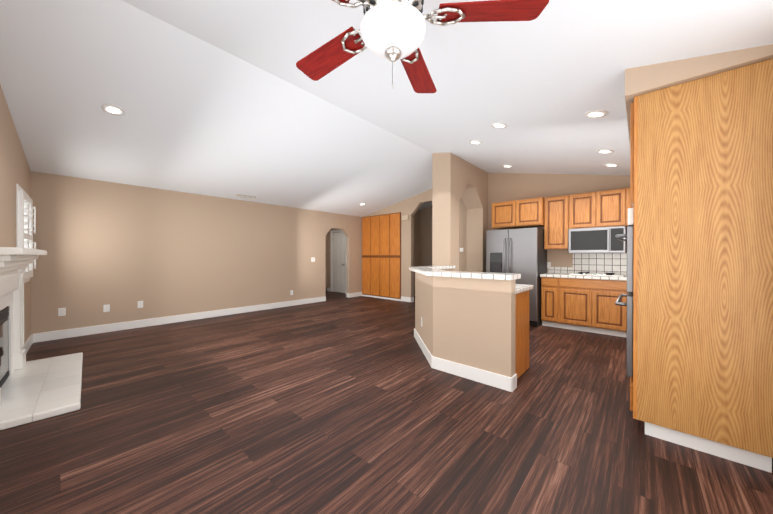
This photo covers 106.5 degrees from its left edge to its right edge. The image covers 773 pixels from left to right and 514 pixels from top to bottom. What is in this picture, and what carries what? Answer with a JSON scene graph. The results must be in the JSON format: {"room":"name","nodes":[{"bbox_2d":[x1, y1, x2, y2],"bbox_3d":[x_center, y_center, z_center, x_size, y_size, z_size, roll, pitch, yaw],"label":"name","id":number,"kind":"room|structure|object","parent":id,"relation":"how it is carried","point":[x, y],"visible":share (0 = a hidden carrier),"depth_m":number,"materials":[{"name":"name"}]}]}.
{"room":"living room","nodes":[
{"label":"living room","id":0,"kind":"room"},
{"bbox_2d":[0,85,30,343],"bbox_3d":[-2.431,-0.443,1.487,7.618,3.350,0.452,0,0,41],"label":"wall","id":1,"kind":"structure","parent":0,"point":[14,168],"depth_m":3.03,"materials":[{"name":"beige paint"}]},
{"bbox_2d":[16,184,29,282],"bbox_3d":[-4.538,-0.251,3.534,0.939,1.150,0.170,0,0,41],"label":"window","id":2,"kind":"structure","parent":1,"relation":"in","point":[18,187],"depth_m":3.25,"materials":[{"name":"white"}]},
{"bbox_2d":[19,190,35,279],"bbox_3d":[-4.481,-0.251,3.597,0.832,1.034,0.124,0,0,41],"label":"blind","id":3,"kind":"object","parent":2,"relation":"attached to","point":[26,219],"visible":0.77,"depth_m":3.49,"materials":[{"name":"white plastic"}]},
{"bbox_2d":[24,334,32,352],"bbox_3d":[-2.449,1.167,1.605,7.194,0.130,0.330,0,0,41],"label":"baseboard","id":4,"kind":"structure","parent":1,"relation":"attached to","point":[28,343],"depth_m":3.81,"materials":[{"name":"white"}]},
{"bbox_2d":[31,171,361,333],"bbox_3d":[-2.986,-0.463,6.511,0.120,3.350,6.590,0,0,41],"label":"wall","id":5,"kind":"structure","parent":0,"point":[122,250],"depth_m":5.23,"materials":[{"name":"beige paint"}]},
{"bbox_2d":[58,308,65,315],"bbox_3d":[-4.849,0.821,4.312,0.008,0.118,0.075,0,0,41],"label":"electrical outlet","id":6,"kind":"object","parent":5,"relation":"attached to","point":[61,311],"visible":1,"depth_m":4.31,"materials":[{"name":"white plastic"}]},
{"bbox_2d":[103,304,109,311],"bbox_3d":[-4.531,0.830,4.672,0.008,0.118,0.075,0,0,41],"label":"electrical outlet","id":7,"kind":"object","parent":5,"relation":"attached to","point":[106,308],"visible":1,"depth_m":4.67,"materials":[{"name":"white plastic"}]},
{"bbox_2d":[138,301,142,307],"bbox_3d":[-4.253,0.818,4.987,0.008,0.118,0.075,0,0,41],"label":"electrical outlet","id":8,"kind":"object","parent":5,"relation":"attached to","point":[140,304],"visible":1,"depth_m":4.99,"materials":[{"name":"white plastic"}]},
{"bbox_2d":[33,296,325,342],"bbox_3d":[-3.358,1.149,6.016,0.046,0.130,5.106,0,0,41],"label":"baseboard","id":9,"kind":"structure","parent":5,"relation":"attached to","point":[62,334],"depth_m":5.15,"materials":[{"name":"white wood"}]},
{"bbox_2d":[348,292,361,297],"bbox_3d":[-0.951,1.138,8.738,0.046,0.130,0.506,0,0,41],"label":"baseboard","id":10,"kind":"structure","parent":5,"relation":"attached to","point":[356,294],"depth_m":8.70,"materials":[{"name":"white wood"}]},
{"bbox_2d":[325,234,326,289],"bbox_3d":[-2.660,-0.100,9.522,0.120,2.600,1.650,0,0,41],"label":"wall","id":11,"kind":"structure","parent":0,"point":[326,261],"depth_m":10.07,"materials":[{"name":"beige paint"}]},
{"bbox_2d":[0,291,772,513],"bbox_3d":[-0.595,1.243,5.017,9.550,0.050,9.070,0,0,41],"label":"floor","id":12,"kind":"structure","parent":0,"point":[337,403],"depth_m":2.01,"materials":[{"name":"brown wood"}]},
{"bbox_2d":[0,352,82,430],"bbox_3d":[-3.268,1.197,2.744,1.780,0.060,0.588,0,0,41],"label":"hearth","id":13,"kind":"object","parent":12,"relation":"on","point":[37,390],"depth_m":2.52,"materials":[{"name":"white tile"}]},
{"bbox_2d":[0,247,46,406],"bbox_3d":[-3.366,0.547,2.639,1.808,1.238,0.308,0,0,41],"label":"fireplace mantel","id":14,"kind":"object","parent":13,"relation":"on","point":[15,262],"visible":1,"depth_m":2.79,"materials":[{"name":"white paint"}]},
{"bbox_2d":[362,216,369,294],"bbox_3d":[-0.613,-0.037,8.782,0.388,2.380,0.042,0,0,41],"label":"tall cabinet","id":15,"kind":"object","parent":12,"relation":"on","point":[365,220],"depth_m":8.77,"materials":[{"name":"brown wood"}]},
{"bbox_2d":[370,216,377,295],"bbox_3d":[-0.326,-0.036,8.529,0.377,2.380,0.042,0,0,41],"label":"tall cabinet","id":16,"kind":"object","parent":12,"relation":"on","point":[373,219],"depth_m":8.55,"materials":[{"name":"brown wood"}]},
{"bbox_2d":[378,214,389,297],"bbox_3d":[-0.044,-0.035,8.279,0.378,2.380,0.042,0,0,41],"label":"tall cabinet","id":17,"kind":"object","parent":12,"relation":"on","point":[381,255],"depth_m":8.28,"materials":[{"name":"brown wood"}]},
{"bbox_2d":[390,212,400,298],"bbox_3d":[0.243,-0.034,8.025,0.387,2.380,0.042,0,0,41],"label":"tall cabinet","id":18,"kind":"object","parent":12,"relation":"on","point":[395,218],"depth_m":8.00,"materials":[{"name":"brown wood"}]},
{"bbox_2d":[486,228,546,326],"bbox_3d":[2.478,0.351,5.522,0.900,1.730,0.776,0,0,41],"label":"fridge","id":19,"kind":"object","parent":12,"relation":"on","point":[522,252],"visible":0.5,"depth_m":5.17,"materials":[{"name":"grey metal"}]},
{"bbox_2d":[515,290,528,378],"bbox_3d":[1.128,0.791,3.220,0.710,0.868,0.620,0,0,41],"label":"base cabinet","id":20,"kind":"object","parent":12,"relation":"on","point":[522,334],"visible":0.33,"depth_m":2.99,"materials":[{"name":"brown wood"}]},
{"bbox_2d":[516,284,532,293],"bbox_3d":[1.139,0.333,3.223,0.760,0.045,0.640,0,0,41],"label":"countertop","id":21,"kind":"structure","parent":20,"relation":"on","point":[520,288],"depth_m":3.04,"materials":[{"name":"tile"}]},
{"bbox_2d":[541,277,552,326],"bbox_3d":[3.042,0.784,5.180,0.350,0.868,0.600,0,0,41],"label":"base cabinet","id":22,"kind":"object","parent":12,"relation":"on","point":[546,282],"depth_m":5.02,"materials":[{"name":"brown wood"}]},
{"bbox_2d":[553,277,627,336],"bbox_3d":[3.567,0.785,4.716,1.340,0.868,0.600,0,0,41],"label":"base cabinet","id":23,"kind":"object","parent":12,"relation":"on","point":[587,305],"depth_m":4.61,"materials":[{"name":"brown wood"}]},
{"bbox_2d":[540,273,626,280],"bbox_3d":[3.479,0.327,4.779,1.555,0.045,0.620,0,0,41],"label":"countertop","id":24,"kind":"structure","parent":23,"relation":"on","point":[567,275],"depth_m":4.69,"materials":[{"name":"tile"}]},
{"bbox_2d":[569,272,623,276],"bbox_3d":[3.482,0.282,4.792,0.710,0.040,0.400,0,0,41],"label":"cooktop","id":25,"kind":"object","parent":24,"relation":"in","point":[598,274],"visible":1,"depth_m":4.68,"materials":[{"name":"white"}]},
{"bbox_2d":[615,58,772,472],"bbox_3d":[2.171,0.056,2.131,0.727,2.348,0.762,0,0,41],"label":"tall cabinet","id":26,"kind":"object","parent":12,"relation":"on","point":[699,329],"visible":1,"depth_m":1.79,"materials":[{"name":"brown wood"}]},
{"bbox_2d":[0,0,772,216],"bbox_3d":[0.132,-1.565,4.363,7.510,0.928,9.070,0,0,41],"label":"ceiling","id":27,"kind":"structure","parent":0,"point":[228,99],"depth_m":2.90,"materials":[{"name":"white paint"}]},
{"bbox_2d":[102,104,124,115],"bbox_3d":[-3.004,-1.619,3.179,0.188,0.042,0.190,0,0,41],"label":"recessed light","id":28,"kind":"object","parent":27,"relation":"in","point":[113,109],"visible":1,"depth_m":3.17,"materials":[{"name":"white"}]},
{"bbox_2d":[234,194,257,199],"bbox_3d":[-2.955,-1.270,6.073,0.167,0.038,0.440,0,0,41],"label":"ceiling vent","id":29,"kind":"object","parent":27,"relation":"in","point":[246,196],"visible":1,"depth_m":6.05,"materials":[{"name":"white metal"}]},
{"bbox_2d":[296,0,548,92],"bbox_3d":[-0.006,-1.137,1.320,1.242,0.720,1.284,0,0,41],"label":"fan","id":30,"kind":"object","parent":27,"relation":"hanging from","point":[392,31],"visible":1,"depth_m":1.28,"materials":[{"name":"red wood"}]},
{"bbox_2d":[469,140,481,143],"bbox_3d":[1.301,-1.682,4.230,0.187,0.045,0.190,0,0,41],"label":"recessed light","id":31,"kind":"object","parent":27,"relation":"in","point":[475,142],"visible":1,"depth_m":4.21,"materials":[{"name":"white"}]},
{"bbox_2d":[491,122,507,127],"bbox_3d":[1.336,-1.561,3.425,0.187,0.045,0.190,0,0,41],"label":"recessed light","id":32,"kind":"object","parent":27,"relation":"in","point":[499,125],"visible":0.98,"depth_m":3.41,"materials":[{"name":"white"}]},
{"bbox_2d":[584,110,607,117],"bbox_3d":[1.994,-1.361,2.750,0.187,0.045,0.190,0,0,41],"label":"recessed light","id":33,"kind":"object","parent":27,"relation":"in","point":[596,114],"visible":0.96,"depth_m":2.74,"materials":[{"name":"white"}]},
{"bbox_2d":[596,149,613,153],"bbox_3d":[2.840,-1.372,3.751,0.187,0.045,0.190,0,0,41],"label":"recessed light","id":34,"kind":"object","parent":27,"relation":"in","point":[604,151],"visible":0.96,"depth_m":3.74,"materials":[{"name":"white"}]},
{"bbox_2d":[604,163,618,166],"bbox_3d":[3.351,-1.370,4.300,0.187,0.045,0.190,0,0,41],"label":"recessed light","id":35,"kind":"object","parent":27,"relation":"in","point":[611,165],"visible":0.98,"depth_m":4.29,"materials":[{"name":"white"}]},
{"bbox_2d":[414,210,419,295],"bbox_3d":[0.621,-0.472,8.701,0.120,3.350,1.230,0,0,41],"label":"wall","id":36,"kind":"structure","parent":0,"point":[417,239],"depth_m":8.96,"materials":[{"name":"beige paint"}]},
{"bbox_2d":[420,206,431,265],"bbox_3d":[1.674,-0.472,8.671,5.300,3.350,0.120,0,0,41],"label":"wall","id":37,"kind":"structure","parent":0,"point":[425,236],"depth_m":8.97,"materials":[{"name":"beige paint"}]},
{"bbox_2d":[432,153,487,271],"bbox_3d":[1.531,-0.460,5.814,0.370,3.350,1.650,0,0,41],"label":"wall column","id":38,"kind":"structure","parent":0,"point":[455,178],"depth_m":5.30,"materials":[{"name":"beige paint"}]},
{"bbox_2d":[415,269,515,376],"bbox_3d":[1.104,0.713,3.880,1.700,1.020,1.820,0,0,41],"label":"wall","id":39,"kind":"structure","parent":0,"point":[469,322],"depth_m":2.90,"materials":[{"name":"beige paint"}]},
{"bbox_2d":[409,265,520,279],"bbox_3d":[1.052,0.178,3.864,1.820,0.046,1.910,0,0,41],"label":"countertop","id":40,"kind":"structure","parent":39,"relation":"on","point":[430,270],"depth_m":2.95,"materials":[{"name":"tile"}]},
{"bbox_2d":[414,328,516,391],"bbox_3d":[1.101,1.158,3.880,1.734,0.130,1.850,0,0,41],"label":"baseboard","id":41,"kind":"structure","parent":39,"relation":"attached to","point":[503,382],"depth_m":2.89,"materials":[{"name":"white"}]},
{"bbox_2d":[327,173,629,296],"bbox_3d":[1.323,-0.466,7.179,9.190,3.350,0.120,0,0,41],"label":"wall","id":42,"kind":"structure","parent":0,"point":[503,187],"depth_m":6.06,"materials":[{"name":"beige paint"}]},
{"bbox_2d":[332,232,344,292],"bbox_3d":[-1.625,0.178,9.704,0.696,2.026,0.128,0,0,41],"label":"hall door","id":43,"kind":"structure","parent":42,"relation":"in","point":[338,262],"depth_m":9.74,"materials":[{"name":"white paint"}]},
{"bbox_2d":[330,230,346,293],"bbox_3d":[-1.579,0.142,9.749,0.850,2.115,0.148,0,0,41],"label":"door frame","id":44,"kind":"structure","parent":42,"relation":"attached to","point":[331,258],"depth_m":9.92,"materials":[{"name":"white wood"}]},
{"bbox_2d":[362,294,412,301],"bbox_3d":[-0.048,1.140,8.318,1.896,0.130,0.060,0,0,41],"label":"baseboard","id":45,"kind":"structure","parent":42,"relation":"attached to","point":[407,299],"depth_m":7.94,"materials":[{"name":"white wood"}]},
{"bbox_2d":[402,215,408,220],"bbox_3d":[0.503,-1.058,7.788,0.210,0.130,0.050,0,0,41],"label":"door chime","id":46,"kind":"object","parent":42,"relation":"attached to","point":[405,217],"visible":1,"depth_m":7.75,"materials":[{"name":"beige plastic"}]},
{"bbox_2d":[492,201,511,228],"bbox_3d":[2.454,-0.835,5.800,0.529,0.500,0.440,0,0,41],"label":"upper cabinet","id":47,"kind":"object","parent":42,"relation":"attached to","point":[501,211],"depth_m":5.68,"materials":[{"name":"brown wood"}]},
{"bbox_2d":[512,197,543,227],"bbox_3d":[2.758,-0.834,5.532,0.519,0.500,0.440,0,0,41],"label":"upper cabinet","id":48,"kind":"object","parent":42,"relation":"attached to","point":[526,213],"depth_m":5.36,"materials":[{"name":"brown wood"}]},
{"bbox_2d":[544,194,575,248],"bbox_3d":[3.157,-0.613,5.247,0.453,0.940,0.340,0,0,41],"label":"upper cabinet","id":49,"kind":"object","parent":42,"relation":"attached to","point":[557,217],"depth_m":5.12,"materials":[{"name":"brown wood"}]},
{"bbox_2d":[576,192,591,228],"bbox_3d":[3.445,-0.784,4.991,0.441,0.595,0.340,0,0,41],"label":"upper cabinet","id":50,"kind":"object","parent":42,"relation":"attached to","point":[583,200],"depth_m":4.87,"materials":[{"name":"brown wood"}]},
{"bbox_2d":[548,253,626,274],"bbox_3d":[3.681,0.118,5.005,1.555,0.366,0.012,0,0,41],"label":"backsplash","id":51,"kind":"structure","parent":42,"relation":"attached to","point":[601,263],"depth_m":5.02,"materials":[{"name":"tile"}]},
{"bbox_2d":[592,189,619,227],"bbox_3d":[3.708,-0.783,4.759,0.498,0.595,0.340,0,0,41],"label":"upper cabinet","id":52,"kind":"object","parent":42,"relation":"attached to","point":[605,204],"depth_m":4.67,"materials":[{"name":"brown wood"}]},
{"bbox_2d":[568,226,626,252],"bbox_3d":[3.533,-0.274,4.848,0.760,0.415,0.440,0,0,41],"label":"microwave","id":53,"kind":"object","parent":52,"relation":"attached to","point":[595,240],"visible":0.96,"depth_m":4.70,"materials":[{"name":"grey"}]},
{"bbox_2d":[620,188,630,227],"bbox_3d":[3.980,-0.782,4.518,0.465,0.595,0.340,0,0,41],"label":"upper cabinet","id":54,"kind":"object","parent":42,"relation":"attached to","point":[625,204],"depth_m":4.52,"materials":[{"name":"brown wood"}]},
{"bbox_2d":[625,44,772,139],"bbox_3d":[2.394,-1.243,2.237,0.798,0.240,1.300,0,0,41],"label":"wall","id":55,"kind":"structure","parent":0,"point":[640,80],"depth_m":1.83,"materials":[{"name":"beige paint"}]}
]}

